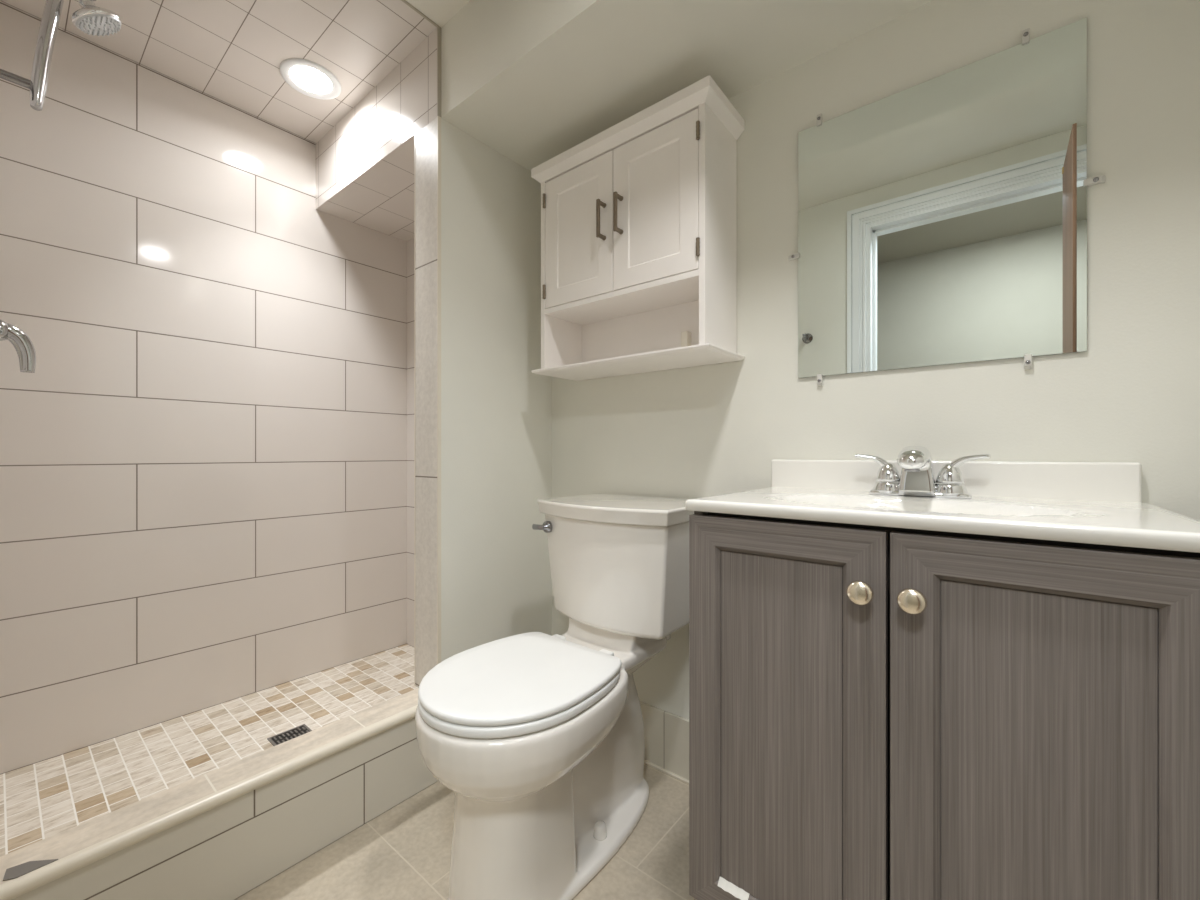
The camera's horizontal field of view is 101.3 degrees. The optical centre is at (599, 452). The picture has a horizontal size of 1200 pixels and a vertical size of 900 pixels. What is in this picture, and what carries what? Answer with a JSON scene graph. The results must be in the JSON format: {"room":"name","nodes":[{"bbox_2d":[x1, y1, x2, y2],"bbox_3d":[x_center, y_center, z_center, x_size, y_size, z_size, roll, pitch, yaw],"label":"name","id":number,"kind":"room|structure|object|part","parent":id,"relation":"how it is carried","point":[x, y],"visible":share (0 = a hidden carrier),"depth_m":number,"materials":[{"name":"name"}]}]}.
{"room":"bathroom","nodes":[
{"label":"bathroom","id":0,"kind":"room"},
{"bbox_2d":[0,2,406,773],"bbox_3d":[-1.228,-0.183,1.740,0.100,2.160,1.451,0,0,39],"label":"wall","id":1,"kind":"structure","parent":0,"point":[203,453],"depth_m":1.54,"materials":[{"name":"tile"}]},
{"bbox_2d":[0,644,417,856],"bbox_3d":[-0.930,0.862,1.451,0.725,0.066,1.179,0,0,39],"label":"floor","id":2,"kind":"structure","parent":0,"point":[39,801],"depth_m":1.38,"materials":[{"name":"tile"}]},
{"bbox_2d":[267,724,311,745],"bbox_3d":[-0.894,0.829,1.431,0.100,0.005,0.098,0,0,39],"label":"floor drain","id":3,"kind":"object","parent":2,"relation":"on","point":[277,739],"visible":0.52,"depth_m":1.44,"materials":[{"name":"grey metal"}]},
{"bbox_2d":[0,0,469,143],"bbox_3d":[-0.404,-1.213,0.716,2.470,0.100,0.941,0,0,39],"label":"ceiling","id":4,"kind":"structure","parent":0,"point":[231,52],"depth_m":1.39,"materials":[{"name":"tile"}]},
{"bbox_2d":[280,58,340,99],"bbox_3d":[-0.899,-1.160,1.532,0.166,0.006,0.166,0,0,39],"label":"recessed light","id":5,"kind":"object","parent":4,"relation":"in","point":[309,78],"visible":1,"depth_m":1.52,"materials":[{"name":"white plastic"}]},
{"bbox_2d":[401,0,438,26],"bbox_3d":[-0.698,-1.162,1.026,0.007,0.002,0.812,0,0,39],"label":"trim","id":6,"kind":"structure","parent":4,"relation":"attached to","point":[404,1],"depth_m":1.30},
{"bbox_2d":[407,238,413,646],"bbox_3d":[-0.512,-0.183,1.982,0.706,2.160,0.172,0,0,39],"label":"wall","id":7,"kind":"structure","parent":0,"point":[410,244],"depth_m":2.12,"materials":[{"name":"tile"}]},
{"bbox_2d":[235,763,696,899],"bbox_3d":[-0.582,0.937,0.577,2.570,0.080,2.441,0,0,39],"label":"floor","id":8,"kind":"structure","parent":0,"point":[404,852],"depth_m":1.09,"materials":[{"name":"tile"}]},
{"bbox_2d":[0,688,436,899],"bbox_3d":[-0.736,0.782,1.057,0.094,0.227,0.812,0,0,39],"label":"shower curb","id":9,"kind":"object","parent":8,"relation":"on","point":[228,850],"visible":0.78,"depth_m":1.02,"materials":[{"name":"tile"}]},
{"bbox_2d":[3,859,57,880],"bbox_3d":[-0.921,0.668,0.797,0.037,0.002,0.058,0,0,39],"label":"metal strip","id":10,"kind":"object","parent":9,"relation":"on","point":[14,872],"visible":1,"depth_m":0.79,"materials":[{"name":"grey metal"}]},
{"bbox_2d":[0,705,417,899],"bbox_3d":[-0.699,0.680,1.027,0.020,0.024,0.812,0,0,39],"label":"trim","id":11,"kind":"structure","parent":9,"relation":"attached to","point":[21,885],"depth_m":0.92,"materials":[{"name":"tile"}]},
{"bbox_2d":[415,494,693,899],"bbox_3d":[-0.069,0.511,1.127,0.410,0.772,0.702,0,0,39],"label":"toilet","id":12,"kind":"object","parent":8,"relation":"on","point":[538,738],"visible":1,"depth_m":1.02,"materials":[{"name":"ceramic"}]},
{"bbox_3d":[-0.176,0.474,1.014,0.347,0.017,0.384,0,0,39],"label":"seat","id":13,"kind":"part","parent":12,"relation":"part of","materials":[{"name":"plastic"}]},
{"bbox_3d":[-0.176,0.456,1.017,0.348,0.016,0.386,0,0,39],"label":"lid","id":14,"kind":"part","parent":12,"relation":"part of","materials":[{"name":"plastic"}]},
{"bbox_3d":[-0.154,0.195,1.301,0.057,0.031,0.029,0,0,39],"label":"flush lever","id":15,"kind":"part","parent":12,"relation":"part of","materials":[{"name":"silver metal"}]},
{"bbox_3d":[-0.098,0.662,1.110,0.357,0.469,0.640,0,0,39],"label":"bowl","id":16,"kind":"part","parent":12,"relation":"part of","materials":[{"name":"ceramic"}]},
{"bbox_3d":[0.057,0.143,1.282,0.410,0.036,0.303,0,0,39],"label":"tank lid","id":17,"kind":"part","parent":12,"relation":"part of","materials":[{"name":"ceramic"}]},
{"bbox_3d":[0.059,0.296,1.284,0.384,0.270,0.273,0,0,39],"label":"tank","id":18,"kind":"part","parent":12,"relation":"part of","materials":[{"name":"ceramic"}]},
{"bbox_2d":[689,511,1199,899],"bbox_3d":[0.516,0.499,0.823,0.612,0.793,0.450,0,0,39],"label":"vanity cabinet","id":19,"kind":"object","parent":8,"relation":"on","point":[876,712],"visible":0.99,"depth_m":0.64,"materials":[{"name":"grey wood"}]},
{"bbox_3d":[0.301,0.499,1.031,0.016,0.793,0.398,0,0,39],"label":"panel","id":20,"kind":"part","parent":19,"relation":"part of","materials":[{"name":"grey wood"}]},
{"bbox_3d":[0.282,0.444,0.781,0.189,0.556,0.008,0,0,39],"label":"panel","id":21,"kind":"part","parent":19,"relation":"part of","materials":[{"name":"grey wood"}]},
{"bbox_3d":[0.280,0.444,0.778,0.304,0.670,0.018,0,0,39],"label":"door","id":22,"kind":"part","parent":19,"relation":"part of","materials":[{"name":"grey wood"}]},
{"bbox_3d":[0.361,0.192,0.680,0.034,0.034,0.032,0,0,39],"label":"knob","id":23,"kind":"part","parent":19,"relation":"part of","materials":[{"name":"silver metal"}]},
{"bbox_3d":[0.532,0.774,0.843,0.580,0.016,0.398,0,0,39],"label":"panel","id":24,"kind":"part","parent":19,"relation":"part of","materials":[{"name":"grey wood"}]},
{"bbox_3d":[0.655,0.434,0.995,0.580,0.663,0.008,0,0,39],"label":"panel","id":25,"kind":"part","parent":19,"relation":"part of","materials":[{"name":"grey wood"}]},
{"bbox_3d":[0.408,0.192,0.642,0.034,0.034,0.032,0,0,39],"label":"knob","id":26,"kind":"part","parent":19,"relation":"part of","materials":[{"name":"silver metal"}]},
{"bbox_2d":[686,459,1199,552],"bbox_3d":[0.527,0.111,0.838,0.618,0.191,0.433,0,0,39],"label":"countertop","id":27,"kind":"structure","parent":19,"relation":"on","point":[1101,503],"depth_m":0.82,"materials":[{"name":"stone"}]},
{"bbox_2d":[855,446,990,497],"bbox_3d":[0.606,0.034,0.940,0.159,0.095,0.169,0,0,-8],"label":"faucet","id":28,"kind":"object","parent":27,"relation":"on","point":[917,478],"visible":1,"depth_m":0.91,"materials":[{"name":"silver metal"}]},
{"bbox_3d":[0.558,0.029,0.989,0.082,0.054,0.044,0,0,39],"label":"handle","id":29,"kind":"part","parent":28,"relation":"part of","materials":[{"name":"silver metal"}]},
{"bbox_3d":[0.573,0.068,0.978,0.055,0.020,0.055,0,0,39],"label":"handle","id":30,"kind":"part","parent":28,"relation":"part of","materials":[{"name":"silver metal"}]},
{"bbox_3d":[0.584,0.033,0.912,0.062,0.094,0.128,0,0,39],"label":"spout","id":31,"kind":"part","parent":28,"relation":"part of","materials":[{"name":"silver metal"}]},
{"bbox_3d":[0.612,0.077,0.946,0.164,0.009,0.054,0,0,39],"label":"deck plate","id":32,"kind":"part","parent":28,"relation":"part of","materials":[{"name":"silver metal"}]},
{"bbox_3d":[0.650,0.068,0.915,0.055,0.020,0.055,0,0,39],"label":"handle","id":33,"kind":"part","parent":28,"relation":"part of","materials":[{"name":"silver metal"}]},
{"bbox_3d":[0.665,0.029,0.903,0.082,0.054,0.044,0,0,39],"label":"handle","id":34,"kind":"part","parent":28,"relation":"part of","materials":[{"name":"silver metal"}]},
{"bbox_3d":[0.424,0.150,0.710,0.580,0.094,0.016,0,0,39],"label":"rail","id":35,"kind":"part","parent":19,"relation":"part of","materials":[{"name":"grey wood"}]},
{"bbox_3d":[0.519,0.444,0.583,0.304,0.670,0.018,0,0,39],"label":"door","id":36,"kind":"part","parent":19,"relation":"part of","materials":[{"name":"grey wood"}]},
{"bbox_3d":[0.522,0.444,0.586,0.189,0.556,0.008,0,0,39],"label":"panel","id":37,"kind":"part","parent":19,"relation":"part of","materials":[{"name":"grey wood"}]},
{"bbox_2d":[441,118,551,661],"bbox_3d":[-0.342,-0.011,1.548,0.108,1.815,0.430,0,0,39],"label":"wall partition","id":38,"kind":"structure","parent":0,"point":[496,413],"depth_m":1.48,"materials":[{"name":"paint"}]},
{"bbox_2d":[414,134,414,685],"bbox_3d":[-0.529,-0.124,1.417,0.002,1.587,0.010,0,0,39],"label":"trim","id":39,"kind":"structure","parent":38,"relation":"attached to","point":[414,134],"depth_m":1.41,"materials":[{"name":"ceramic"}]},
{"bbox_2d":[415,118,436,686],"bbox_3d":[-0.484,-0.124,1.381,0.114,1.587,0.009,0,0,39],"label":"trim","id":40,"kind":"structure","parent":38,"relation":"attached to","point":[426,138],"depth_m":1.38,"materials":[{"name":"stone"}]},
{"bbox_2d":[437,116,440,663],"bbox_3d":[-0.439,-0.124,1.344,0.003,1.587,0.010,0,0,39],"label":"trim","id":41,"kind":"structure","parent":38,"relation":"attached to","point":[438,117],"depth_m":1.34,"materials":[{"name":"ceramic"}]},
{"bbox_2d":[437,26,440,116],"bbox_3d":[-0.439,-1.040,1.343,0.004,0.245,0.011,0,0,39],"label":"trim","id":42,"kind":"structure","parent":38,"relation":"attached to","point":[438,27],"depth_m":1.34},
{"bbox_2d":[316,0,932,241],"bbox_3d":[-0.013,-1.091,1.276,2.370,0.345,0.438,0,0,39],"label":"ceiling","id":43,"kind":"structure","parent":0,"point":[531,81],"depth_m":1.23,"materials":[{"name":"paint"}]},
{"bbox_2d":[552,0,1199,719],"bbox_3d":[0.491,-0.183,1.213,1.708,2.160,0.100,0,0,39],"label":"wall","id":44,"kind":"structure","parent":0,"point":[1133,395],"depth_m":0.99,"materials":[{"name":"paint"}]},
{"bbox_2d":[531,75,744,380],"bbox_3d":[0.078,-0.539,1.350,0.578,0.608,0.204,0,0,39],"label":"upper cabinet","id":45,"kind":"object","parent":44,"relation":"attached to","point":[639,216],"visible":1,"depth_m":1.26,"materials":[{"name":"white paint"}]},
{"bbox_3d":[-0.115,-0.526,1.525,0.016,0.561,0.175,0,0,39],"label":"panel","id":46,"kind":"part","parent":45,"relation":"part of","materials":[{"name":"white paint"}]},
{"bbox_3d":[-0.060,-0.612,1.379,0.154,0.275,0.007,0,0,39],"label":"panel","id":47,"kind":"part","parent":45,"relation":"part of","materials":[{"name":"white paint"}]},
{"bbox_3d":[-0.060,-0.612,1.379,0.250,0.371,0.015,0,0,39],"label":"door","id":48,"kind":"part","parent":45,"relation":"part of","materials":[{"name":"white paint"}]},
{"bbox_3d":[0.003,-0.616,1.299,0.013,0.099,0.030,0,0,39],"label":"handle","id":49,"kind":"part","parent":45,"relation":"part of","materials":[{"name":"brown metal"}]},
{"bbox_3d":[0.046,-0.616,1.264,0.013,0.099,0.030,0,0,39],"label":"handle","id":50,"kind":"part","parent":45,"relation":"part of","materials":[{"name":"brown metal"}]},
{"bbox_2d":[545,269,698,324],"bbox_3d":[0.085,-0.417,1.359,0.504,0.015,0.166,0,0,39],"label":"shelf","id":51,"kind":"object","parent":45,"relation":"attached to","point":[675,289],"depth_m":1.34,"materials":[{"name":"white paint"}]},
{"bbox_3d":[0.081,-0.823,1.354,0.578,0.042,0.194,0,0,39],"label":"crown","id":52,"kind":"part","parent":45,"relation":"part of","materials":[{"name":"white paint"}]},
{"bbox_3d":[0.140,-0.526,1.426,0.504,0.561,0.008,0,0,39],"label":"panel","id":53,"kind":"part","parent":45,"relation":"part of","materials":[{"name":"white paint"}]},
{"bbox_3d":[0.135,-0.612,1.220,0.152,0.275,0.007,0,0,39],"label":"panel","id":54,"kind":"part","parent":45,"relation":"part of","materials":[{"name":"white paint"}]},
{"bbox_3d":[0.136,-0.612,1.220,0.248,0.371,0.015,0,0,39],"label":"door","id":55,"kind":"part","parent":45,"relation":"part of","materials":[{"name":"white paint"}]},
{"bbox_3d":[0.289,-0.526,1.198,0.016,0.561,0.175,0,0,39],"label":"panel","id":56,"kind":"part","parent":45,"relation":"part of","materials":[{"name":"white paint"}]},
{"bbox_2d":[640,701,688,779],"bbox_3d":[0.441,0.814,1.183,1.548,0.166,0.010,0,0,39],"label":"baseboard","id":57,"kind":"structure","parent":44,"relation":"attached to","point":[666,734],"depth_m":1.38,"materials":[{"name":"tile"}]},
{"bbox_2d":[644,759,688,783],"bbox_3d":[0.439,0.893,1.173,1.538,0.007,0.009,0,0,39],"label":"trim","id":58,"kind":"structure","parent":44,"relation":"attached to","point":[661,769],"depth_m":1.38,"materials":[{"name":"ceramic"}]},
{"bbox_2d":[788,17,1105,385],"bbox_3d":[0.656,-0.467,1.007,0.532,0.625,0.011,0,0,39],"label":"mirror","id":59,"kind":"object","parent":44,"relation":"attached to","point":[942,220],"visible":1,"depth_m":0.97,"materials":[{"name":"clear glass"}]},
{"bbox_2d":[771,459,1141,502],"bbox_3d":[0.653,0.051,1.001,0.608,0.070,0.020,0,0,39],"label":"backsplash","id":60,"kind":"structure","parent":44,"relation":"attached to","point":[1086,481],"depth_m":0.90,"materials":[{"name":"stone"}]},
{"bbox_3d":[-1.273,-0.167,0.977,0.792,1.992,0.010,0,0,39],"label":"tiled wall","id":61,"kind":"structure","parent":0,"visible":0},
{"bbox_2d":[0,320,35,372],"bbox_3d":[-1.237,-0.253,1.015,0.176,0.176,0.096,0,0,39],"label":"shower valve","id":62,"kind":"object","parent":61,"relation":"attached to","point":[23,345],"visible":1,"depth_m":1.03,"materials":[{"name":"silver metal"}]},
{"bbox_2d":[0,0,121,110],"bbox_3d":[-1.195,-0.915,1.067,0.092,0.350,0.228,0,0,39],"label":"shower fixture","id":63,"kind":"object","parent":61,"relation":"attached to","point":[90,19],"visible":1,"depth_m":1.06,"materials":[{"name":"silver metal"}]},
{"bbox_3d":[-1.181,-0.915,1.084,0.042,0.350,0.100,0,0,39],"label":"arm","id":64,"kind":"part","parent":63,"relation":"part of","materials":[{"name":"silver metal"}]}
]}

